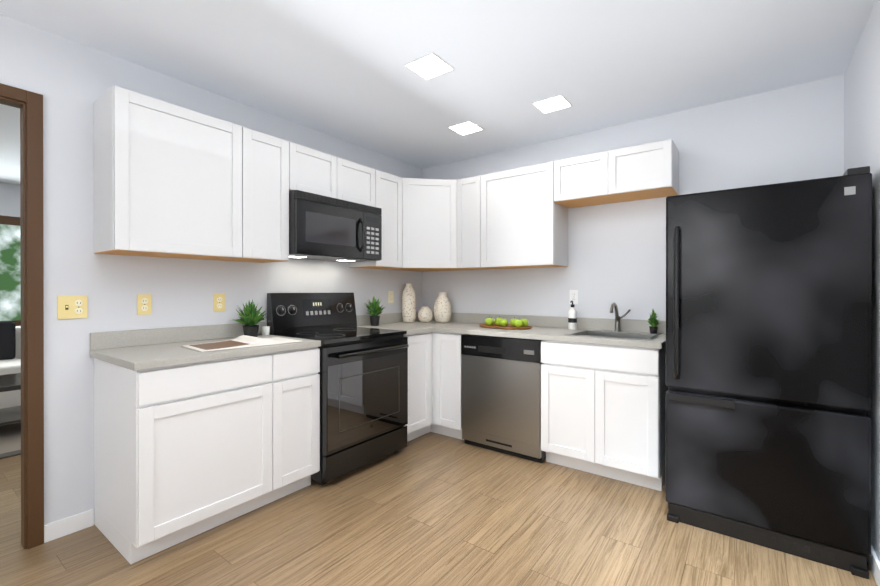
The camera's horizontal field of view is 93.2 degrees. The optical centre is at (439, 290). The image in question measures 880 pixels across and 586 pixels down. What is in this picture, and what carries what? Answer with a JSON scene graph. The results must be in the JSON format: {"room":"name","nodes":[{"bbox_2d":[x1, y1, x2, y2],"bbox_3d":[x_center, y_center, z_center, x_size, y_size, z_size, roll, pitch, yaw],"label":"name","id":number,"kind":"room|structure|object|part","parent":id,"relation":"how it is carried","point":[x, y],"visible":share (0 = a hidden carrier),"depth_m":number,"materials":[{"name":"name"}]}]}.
{"room":"kitchen","nodes":[
{"label":"kitchen","id":0,"kind":"room"},
{"bbox_2d":[0,182,20,325],"bbox_3d":[-5.351,-0.027,4.705,0.100,2.490,5.800,0,0,37],"label":"wall","id":1,"kind":"structure","parent":0,"point":[9,199],"depth_m":4.93,"materials":[{"name":"white paint"}]},
{"bbox_2d":[0,215,20,325],"bbox_3d":[-5.330,-0.232,4.689,0.072,1.300,3.640,0,0,37],"label":"window frame","id":2,"kind":"structure","parent":1,"relation":"in","point":[7,220],"depth_m":4.95,"materials":[{"name":"brown wood"}]},
{"bbox_2d":[0,224,20,320],"bbox_3d":[-5.391,-0.233,4.735,0.001,1.300,3.800,0,0,37],"label":"window","id":3,"kind":"structure","parent":1,"relation":"in","point":[10,293],"depth_m":5.02,"materials":[{"name":"glass"}]},
{"bbox_2d":[0,14,421,524],"bbox_3d":[-1.893,-0.022,2.125,0.070,2.490,5.800,0,0,37],"label":"wall","id":4,"kind":"structure","parent":0,"point":[71,81],"depth_m":2.17,"materials":[{"name":"white paint"}]},
{"bbox_2d":[0,83,43,548],"bbox_3d":[-2.232,0.140,1.671,0.102,2.169,0.924,0,0,37],"label":"door frame","id":5,"kind":"structure","parent":4,"relation":"attached to","point":[29,104],"depth_m":1.98,"materials":[{"name":"brown wood"}]},
{"bbox_2d":[57,296,86,318],"bbox_3d":[-1.856,0.083,2.104,0.012,0.115,0.116,0,0,37],"label":"light switch","id":6,"kind":"object","parent":4,"relation":"attached to","point":[71,307],"visible":1,"depth_m":2.10,"materials":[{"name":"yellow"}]},
{"bbox_2d":[137,294,151,314],"bbox_3d":[-1.672,0.078,2.355,0.008,0.115,0.070,0,0,37],"label":"electrical outlet","id":7,"kind":"object","parent":4,"relation":"attached to","point":[144,304],"visible":1,"depth_m":2.35,"materials":[{"name":"yellow plastic"}]},
{"bbox_2d":[94,86,253,261],"bbox_3d":[-1.475,-0.589,2.351,0.320,0.783,0.684,0,0,37],"label":"upper cabinet","id":8,"kind":"object","parent":4,"relation":"attached to","point":[172,180],"depth_m":2.18,"materials":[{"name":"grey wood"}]},
{"bbox_2d":[214,294,224,311],"bbox_3d":[-1.424,0.077,2.688,0.008,0.115,0.070,0,0,37],"label":"electrical outlet","id":9,"kind":"object","parent":4,"relation":"attached to","point":[219,302],"visible":1,"depth_m":2.69,"materials":[{"name":"yellow plastic"}]},
{"bbox_2d":[254,130,293,262],"bbox_3d":[-1.230,-0.590,2.681,0.320,0.783,0.374,0,0,37],"label":"upper cabinet","id":10,"kind":"object","parent":4,"relation":"attached to","point":[273,156],"depth_m":2.65,"materials":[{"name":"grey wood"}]},
{"bbox_2d":[294,143,345,200],"bbox_3d":[-0.985,-0.825,3.008,0.320,0.315,0.444,0,0,37],"label":"upper cabinet","id":11,"kind":"object","parent":4,"relation":"attached to","point":[316,172],"depth_m":2.93,"materials":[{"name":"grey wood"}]},
{"bbox_2d":[289,190,381,261],"bbox_3d":[-0.834,-0.448,3.108,0.444,0.418,0.780,0,0,37],"label":"over-the-range microwave","id":12,"kind":"object","parent":11,"relation":"attached to","point":[323,228],"visible":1,"depth_m":2.94,"materials":[{"name":"black metal"}]},
{"bbox_2d":[346,160,377,207],"bbox_3d":[-0.781,-0.825,3.281,0.320,0.315,0.444,0,0,37],"label":"upper cabinet","id":13,"kind":"object","parent":4,"relation":"attached to","point":[361,180],"depth_m":3.25,"materials":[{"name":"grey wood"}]},
{"bbox_2d":[349,170,401,268],"bbox_3d":[-0.552,-0.592,3.589,0.320,0.783,0.323,0,0,37],"label":"upper cabinet","id":14,"kind":"object","parent":4,"relation":"attached to","point":[389,185],"depth_m":3.51,"materials":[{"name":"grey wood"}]},
{"bbox_2d":[388,291,393,302],"bbox_3d":[-0.468,0.059,3.969,0.008,0.115,0.070,0,0,37],"label":"electrical outlet","id":15,"kind":"object","parent":4,"relation":"attached to","point":[390,296],"visible":1,"depth_m":3.97,"materials":[{"name":"beige plastic"}]},
{"bbox_2d":[382,178,470,271],"bbox_3d":[-0.122,-0.591,3.880,0.661,0.787,0.661,0,0,37],"label":"upper cabinet","id":16,"kind":"object","parent":4,"relation":"attached to","point":[429,224],"visible":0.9,"depth_m":3.66,"materials":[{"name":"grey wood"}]},
{"bbox_2d":[0,0,875,184],"bbox_3d":[-2.310,-1.297,2.433,7.690,0.060,5.800,0,0,37],"label":"ceiling","id":17,"kind":"structure","parent":0,"point":[337,69],"depth_m":2.24,"materials":[{"name":"white paint"}]},
{"bbox_2d":[404,52,454,79],"bbox_3d":[-0.059,-1.264,2.355,0.209,0.005,0.209,0,0,37],"label":"recessed light","id":18,"kind":"object","parent":17,"relation":"in","point":[429,66],"visible":1,"depth_m":2.34,"materials":[{"name":"white plastic"}]},
{"bbox_2d":[447,121,483,134],"bbox_3d":[0.202,-1.266,3.247,0.209,0.005,0.209,0,0,37],"label":"recessed light","id":19,"kind":"object","parent":17,"relation":"in","point":[466,127],"visible":1,"depth_m":3.24,"materials":[{"name":"white plastic"}]},
{"bbox_2d":[532,94,572,113],"bbox_3d":[0.763,-1.265,2.829,0.209,0.005,0.209,0,0,37],"label":"recessed light","id":20,"kind":"object","parent":17,"relation":"in","point":[553,103],"visible":1,"depth_m":2.82,"materials":[{"name":"white plastic"}]},
{"bbox_2d":[0,432,877,585],"bbox_3d":[-2.310,1.253,2.439,7.690,0.060,5.800,0,0,37],"label":"floor","id":21,"kind":"structure","parent":0,"point":[431,509],"depth_m":2.03,"materials":[{"name":"brown wood"}]},
{"bbox_2d":[0,422,20,458],"bbox_3d":[-3.908,1.214,3.382,1.600,0.012,2.920,0,0,37],"label":"living room rug","id":22,"kind":"object","parent":21,"relation":"on","point":[10,440],"depth_m":3.36,"materials":[{"name":"beige carpet"}]},
{"bbox_2d":[0,373,20,424],"bbox_3d":[-3.888,0.994,3.491,0.700,0.428,1.200,0,0,37],"label":"coffee table","id":23,"kind":"object","parent":22,"relation":"on","point":[10,382],"depth_m":3.58,"materials":[{"name":"grey"}]},
{"bbox_2d":[0,321,20,408],"bbox_3d":[-4.872,0.778,4.287,0.968,0.880,2.900,0,0,37],"label":"sofa","id":24,"kind":"object","parent":21,"relation":"on","point":[10,347],"visible":0.15,"depth_m":4.54,"materials":[{"name":"white fabric"}]},
{"bbox_2d":[94,347,319,563],"bbox_3d":[-1.273,0.783,2.370,0.626,0.879,0.951,0,0,37],"label":"base cabinet","id":25,"kind":"object","parent":21,"relation":"on","point":[184,452],"visible":0.94,"depth_m":2.05,"materials":[{"name":"white wood"}]},
{"bbox_2d":[90,321,320,370],"bbox_3d":[-1.275,0.280,2.359,0.638,0.125,0.969,0,0,37],"label":"countertop","id":26,"kind":"structure","parent":25,"relation":"on","point":[140,349],"depth_m":2.24,"materials":[{"name":"laminate"}]},
{"bbox_2d":[181,335,302,351],"bbox_3d":[-1.119,0.288,2.385,0.306,0.038,0.558,0,0,42],"label":"open magazine","id":27,"kind":"object","parent":26,"relation":"on","point":[243,341],"visible":1,"depth_m":2.31,"materials":[{"name":"beige paper"}]},
{"bbox_2d":[232,299,266,336],"bbox_3d":[-1.236,0.179,2.717,0.234,0.254,0.237,0,0,37],"label":"potted plant","id":28,"kind":"object","parent":26,"relation":"on","point":[250,319],"visible":0.96,"depth_m":2.69,"materials":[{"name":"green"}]},
{"bbox_2d":[262,326,269,335],"bbox_3d":[-1.195,0.276,2.853,0.051,0.060,0.052,0,0,37],"label":"cup","id":29,"kind":"object","parent":26,"relation":"on","point":[265,330],"visible":0.96,"depth_m":2.83,"materials":[{"name":"white ceramic"}]},
{"bbox_2d":[267,293,408,485],"bbox_3d":[-0.706,0.619,3.017,0.708,1.205,0.762,0,0,37],"label":"range","id":30,"kind":"object","parent":21,"relation":"on","point":[363,372],"visible":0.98,"depth_m":2.87,"materials":[{"name":"black metal"}]},
{"bbox_3d":[-0.461,0.763,2.836,0.099,0.827,0.752,0,0,37],"label":"stove oven door","id":31,"kind":"part","parent":30,"relation":"part of","materials":[{"name":"black glass"}]},
{"bbox_2d":[404,332,463,441],"bbox_3d":[-0.121,0.780,3.677,0.910,0.879,0.990,0,0,37],"label":"base cabinet","id":32,"kind":"object","parent":21,"relation":"on","point":[434,382],"visible":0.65,"depth_m":3.38,"materials":[{"name":"white wood"}]},
{"bbox_2d":[356,302,665,348],"bbox_3d":[0.449,0.278,3.252,2.333,0.388,0.991,0,0,37],"label":"countertop","id":33,"kind":"structure","parent":32,"relation":"on","point":[618,330],"depth_m":3.21,"materials":[{"name":"laminate"}]},
{"bbox_2d":[366,296,384,325],"bbox_3d":[-0.557,0.165,3.632,0.189,0.278,0.197,0,0,37],"label":"potted plant","id":34,"kind":"object","parent":33,"relation":"on","point":[374,308],"visible":1,"depth_m":3.60,"materials":[{"name":"green plant"}]},
{"bbox_2d":[402,283,415,322],"bbox_3d":[-0.299,0.116,4.011,0.132,0.374,0.132,0,0,37],"label":"vase","id":35,"kind":"object","parent":33,"relation":"on","point":[408,305],"visible":1,"depth_m":3.96,"materials":[{"name":"ceramic"}]},
{"bbox_2d":[418,307,432,322],"bbox_3d":[-0.141,0.228,4.006,0.140,0.150,0.140,0,0,37],"label":"vase","id":36,"kind":"object","parent":33,"relation":"on","point":[425,314],"visible":1,"depth_m":3.96,"materials":[{"name":"ceramic"}]},
{"bbox_2d":[434,292,451,322],"bbox_3d":[0.025,0.160,3.994,0.172,0.287,0.172,0,0,37],"label":"vase","id":37,"kind":"object","parent":33,"relation":"on","point":[442,310],"visible":1,"depth_m":3.93,"materials":[{"name":"ceramic"}]},
{"bbox_2d":[479,316,532,328],"bbox_3d":[0.536,0.259,3.433,0.470,0.090,0.291,0,0,37],"label":"fruit tray","id":38,"kind":"object","parent":33,"relation":"on","point":[500,323],"visible":1,"depth_m":3.38,"materials":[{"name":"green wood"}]},
{"bbox_2d":[568,301,576,329],"bbox_3d":[1.041,0.191,3.274,0.067,0.228,0.078,0,0,37],"label":"soap bottle","id":39,"kind":"object","parent":33,"relation":"on","point":[572,318],"visible":1,"depth_m":3.25,"materials":[{"name":"white plastic"}]},
{"bbox_2d":[564,330,662,340],"bbox_3d":[1.207,0.388,2.895,0.544,0.170,0.424,0,0,37],"label":"sink basin","id":40,"kind":"object","parent":33,"relation":"in","point":[616,334],"depth_m":3.00,"materials":[{"name":"silver metal"}]},
{"bbox_2d":[610,302,630,331],"bbox_3d":[1.309,0.195,3.038,0.118,0.221,0.214,0,0,37],"label":"faucet","id":41,"kind":"object","parent":33,"relation":"on","point":[613,306],"depth_m":3.09,"materials":[{"name":"silver metal"}]},
{"bbox_2d":[648,309,658,333],"bbox_3d":[1.522,0.214,2.965,0.088,0.183,0.072,0,0,37],"label":"potted plant","id":42,"kind":"object","parent":33,"relation":"on","point":[652,321],"visible":0.98,"depth_m":2.96,"materials":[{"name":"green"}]},
{"bbox_2d":[461,334,545,462],"bbox_3d":[0.610,0.785,3.338,0.659,0.872,0.605,0,0,37],"label":"dishwasher","id":43,"kind":"object","parent":21,"relation":"on","point":[500,394],"visible":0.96,"depth_m":3.08,"materials":[{"name":"silver metal"}]},
{"bbox_2d":[541,340,667,490],"bbox_3d":[1.184,0.782,2.931,0.740,0.879,0.626,0,0,37],"label":"base cabinet","id":44,"kind":"object","parent":21,"relation":"on","point":[603,410],"visible":0.94,"depth_m":2.65,"materials":[{"name":"white wood"}]},
{"bbox_2d":[666,166,871,578],"bbox_3d":[1.746,0.347,2.300,0.775,1.752,0.900,0,0,37],"label":"fridge","id":45,"kind":"object","parent":21,"relation":"on","point":[768,361],"visible":1,"depth_m":1.95,"materials":[{"name":"black metal"}]},
{"bbox_3d":[1.483,0.063,1.972,0.701,1.022,0.064,0,0,37],"label":"handle","id":46,"kind":"part","parent":45,"relation":"part of","materials":[{"name":"black metal"}]},
{"bbox_2d":[422,74,843,320],"bbox_3d":[1.158,-0.025,3.405,3.290,2.490,0.100,0,0,37],"label":"wall","id":47,"kind":"structure","parent":0,"point":[617,253],"depth_m":3.08,"materials":[{"name":"white paint"}]},
{"bbox_2d":[457,177,472,269],"bbox_3d":[0.364,-0.592,3.729,0.304,0.783,0.320,0,0,37],"label":"upper cabinet","id":48,"kind":"object","parent":47,"relation":"attached to","point":[464,186],"depth_m":3.64,"materials":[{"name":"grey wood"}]},
{"bbox_2d":[473,162,568,269],"bbox_3d":[0.677,-0.592,3.496,0.700,0.783,0.320,0,0,37],"label":"upper cabinet","id":49,"kind":"object","parent":47,"relation":"attached to","point":[513,218],"depth_m":3.35,"materials":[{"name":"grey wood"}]},
{"bbox_2d":[570,290,577,303],"bbox_3d":[1.089,0.051,3.388,0.070,0.115,0.008,0,0,37],"label":"electrical outlet","id":50,"kind":"object","parent":47,"relation":"attached to","point":[574,296],"visible":0.98,"depth_m":3.38,"materials":[{"name":"white plastic"}]},
{"bbox_2d":[553,153,608,207],"bbox_3d":[1.137,-0.830,3.153,0.447,0.305,0.320,0,0,37],"label":"upper cabinet","id":51,"kind":"object","parent":47,"relation":"attached to","point":[574,179],"depth_m":3.08,"materials":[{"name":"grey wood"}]},
{"bbox_2d":[597,139,678,203],"bbox_3d":[1.413,-0.829,2.946,0.447,0.305,0.320,0,0,37],"label":"upper cabinet","id":52,"kind":"object","parent":47,"relation":"attached to","point":[650,170],"depth_m":2.84,"materials":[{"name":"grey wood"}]},
{"bbox_2d":[844,0,879,561],"bbox_3d":[0.702,-0.017,0.127,0.100,2.490,5.700,0,0,37],"label":"wall","id":53,"kind":"structure","parent":0,"point":[862,110],"depth_m":1.86,"materials":[{"name":"white paint"}]},
{"bbox_2d":[867,545,879,585],"bbox_3d":[0.681,1.185,0.195,0.013,0.085,5.580,0,0,37],"label":"baseboard","id":54,"kind":"structure","parent":53,"relation":"attached to","point":[874,564],"depth_m":1.77,"materials":[{"name":"white"}]}
]}

